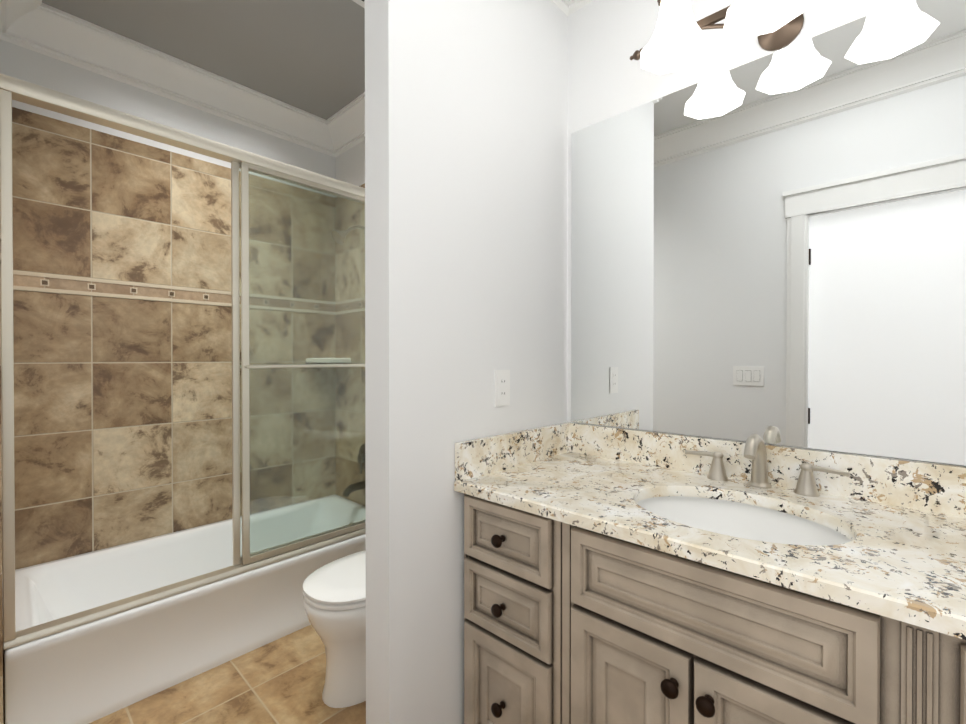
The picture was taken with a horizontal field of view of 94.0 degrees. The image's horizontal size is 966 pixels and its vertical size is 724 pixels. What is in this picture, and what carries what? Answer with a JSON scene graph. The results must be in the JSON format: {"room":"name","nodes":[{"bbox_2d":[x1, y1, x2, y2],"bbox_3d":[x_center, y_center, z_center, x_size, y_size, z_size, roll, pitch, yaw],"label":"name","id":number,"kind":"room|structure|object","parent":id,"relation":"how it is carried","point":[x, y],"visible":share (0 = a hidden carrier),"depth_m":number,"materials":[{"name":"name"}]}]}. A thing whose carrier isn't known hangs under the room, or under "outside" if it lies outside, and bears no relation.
{"room":"bathroom","nodes":[
{"label":"bathroom","id":0,"kind":"room"},
{"bbox_2d":[0,39,335,197],"bbox_3d":[-1.591,-0.144,2.391,0.100,2.700,1.700,0,1,43],"label":"wall","id":1,"kind":"structure","parent":0,"point":[27,65],"depth_m":2.23,"materials":[{"name":"white paint"}]},
{"bbox_2d":[12,107,335,569],"bbox_3d":[-1.487,0.066,2.419,0.014,2.280,1.520,0,1,43],"label":"wall tile","id":2,"kind":"structure","parent":1,"relation":"attached to","point":[122,303],"depth_m":2.21,"materials":[{"name":"beige tile"}]},
{"bbox_2d":[306,358,350,362],"bbox_3d":[-0.967,-0.011,2.819,0.200,0.030,0.200,0,1,43],"label":"corner shelf","id":3,"kind":"object","parent":1,"relation":"attached to","point":[308,360],"depth_m":2.78,"materials":[{"name":"beige ceramic"}]},
{"bbox_2d":[335,183,365,505],"bbox_3d":[-0.686,0.064,2.699,0.780,2.280,0.014,0,1,43],"label":"shower wall tile","id":4,"kind":"structure","parent":1,"relation":"attached to","point":[342,458],"depth_m":2.83,"materials":[{"name":"beige tile"}]},
{"bbox_2d":[332,225,365,496],"bbox_3d":[-0.772,-0.022,2.626,0.170,1.606,0.217,0,1,43],"label":"shower head","id":5,"kind":"object","parent":4,"relation":"attached to","point":[341,235],"depth_m":2.63},
{"bbox_2d":[4,625,365,723],"bbox_3d":[-0.311,1.239,1.266,3.520,0.050,1.800,0,1,43],"label":"floor","id":6,"kind":"structure","parent":0,"point":[280,680],"depth_m":1.64,"materials":[{"name":"tile"}]},
{"bbox_2d":[4,494,365,723],"bbox_3d":[-1.211,1.040,2.166,0.747,0.335,1.494,0,1,43],"label":"bathtub","id":7,"kind":"object","parent":6,"relation":"on","point":[88,673],"visible":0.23,"depth_m":1.81,"materials":[{"name":"white ceramic"}]},
{"bbox_2d":[0,73,365,649],"bbox_3d":[-0.968,-0.004,1.931,0.103,1.754,1.498,0,1,43],"label":"shower door frame","id":8,"kind":"object","parent":7,"relation":"on","point":[26,92],"visible":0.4,"depth_m":1.88,"materials":[{"name":"silver"}]},
{"bbox_2d":[303,550,365,707],"bbox_3d":[-0.334,0.819,1.836,0.430,0.782,0.783,0,1,43],"label":"toilet","id":9,"kind":"object","parent":6,"relation":"on","point":[334,596],"visible":0.38,"depth_m":1.58,"materials":[{"name":"white ceramic"}]},
{"bbox_2d":[454,486,965,723],"bbox_3d":[0.674,0.797,1.007,1.528,0.837,0.616,0,1,43],"label":"bathroom vanity","id":10,"kind":"object","parent":6,"relation":"on","point":[613,575],"depth_m":0.92,"materials":[{"name":"paint"}]},
{"bbox_2d":[454,450,965,629],"bbox_3d":[0.679,0.362,1.010,1.528,0.030,0.602,0,1,43],"label":"countertop","id":11,"kind":"structure","parent":10,"relation":"on","point":[904,559],"depth_m":0.95,"materials":[{"name":"beige stone"}]},
{"bbox_2d":[634,486,845,553],"bbox_3d":[0.583,0.447,1.058,0.463,0.165,0.360,0,1,43],"label":"sink","id":12,"kind":"object","parent":11,"relation":"in","point":[822,532],"depth_m":1.18,"materials":[{"name":"white ceramic"}]},
{"bbox_2d":[682,434,853,497],"bbox_3d":[0.741,0.271,1.224,0.395,0.150,0.152,0,1,43],"label":"faucet","id":13,"kind":"object","parent":11,"relation":"on","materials":[{"name":"silver metal"}]},
{"bbox_2d":[570,422,965,513],"bbox_3d":[0.878,0.291,1.221,1.528,0.109,0.022,0,1,43],"label":"backsplash","id":14,"kind":"structure","parent":11,"relation":"on","point":[924,485],"depth_m":1.18,"materials":[{"name":"beige stone"}]},
{"bbox_2d":[42,0,364,119],"bbox_3d":[-0.311,-1.511,1.248,3.520,0.050,1.800,0,1,43],"label":"ceiling","id":15,"kind":"structure","parent":0,"point":[307,56],"depth_m":2.08,"materials":[{"name":"paint"}]},
{"bbox_2d":[352,0,364,7],"bbox_3d":[-0.487,-1.480,1.702,0.260,0.018,0.260,0,1,43],"label":"ceiling vent","id":16,"kind":"object","parent":15,"relation":"in","point":[361,3],"visible":0.58,"depth_m":1.85,"materials":[{"name":"white plastic"}]},
{"bbox_2d":[365,0,567,723],"bbox_3d":[0.004,-0.138,1.489,0.110,2.700,0.830,0,1,43],"label":"wall","id":17,"kind":"structure","parent":0,"point":[466,140],"depth_m":1.29,"materials":[{"name":"white paint"}]},
{"bbox_2d":[0,0,593,157],"bbox_3d":[-0.311,-1.411,1.248,3.320,0.150,1.600,0,1,43],"label":"crown molding","id":18,"kind":"structure","parent":17,"relation":"attached to","point":[38,26],"depth_m":2.23,"materials":[{"name":"white paint"}]},
{"bbox_2d":[495,370,509,406],"bbox_3d":[0.064,0.085,1.469,0.006,0.117,0.072,0,1,43],"label":"outlet","id":19,"kind":"object","parent":17,"relation":"attached to","point":[502,387],"visible":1,"depth_m":1.46,"materials":[{"name":"white plastic"}]},
{"bbox_2d":[455,422,569,481],"bbox_3d":[0.124,0.289,1.518,0.022,0.109,0.578,0,1,43],"label":"backsplash","id":20,"kind":"structure","parent":17,"relation":"attached to","point":[486,455],"depth_m":1.46,"materials":[{"name":"beige stone"}]},
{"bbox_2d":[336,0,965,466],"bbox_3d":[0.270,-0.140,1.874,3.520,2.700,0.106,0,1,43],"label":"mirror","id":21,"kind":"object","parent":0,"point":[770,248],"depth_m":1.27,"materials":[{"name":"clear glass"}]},
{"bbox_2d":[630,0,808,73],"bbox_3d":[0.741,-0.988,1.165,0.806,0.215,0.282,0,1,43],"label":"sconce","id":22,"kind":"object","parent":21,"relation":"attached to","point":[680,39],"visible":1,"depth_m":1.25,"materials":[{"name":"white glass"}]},
{"bbox_3d":[-1.746,-0.138,1.563,0.810,2.700,0.080,0,1,43],"label":"wall","id":23,"kind":"structure","parent":0,"visible":0},
{"bbox_2d":[0,233,3,723],"bbox_3d":[-1.717,0.072,1.602,0.780,2.280,0.014,0,1,43],"label":"wall tile","id":24,"kind":"structure","parent":23,"relation":"attached to","point":[1,645],"depth_m":1.34,"materials":[{"name":"beige tile"}]}
]}

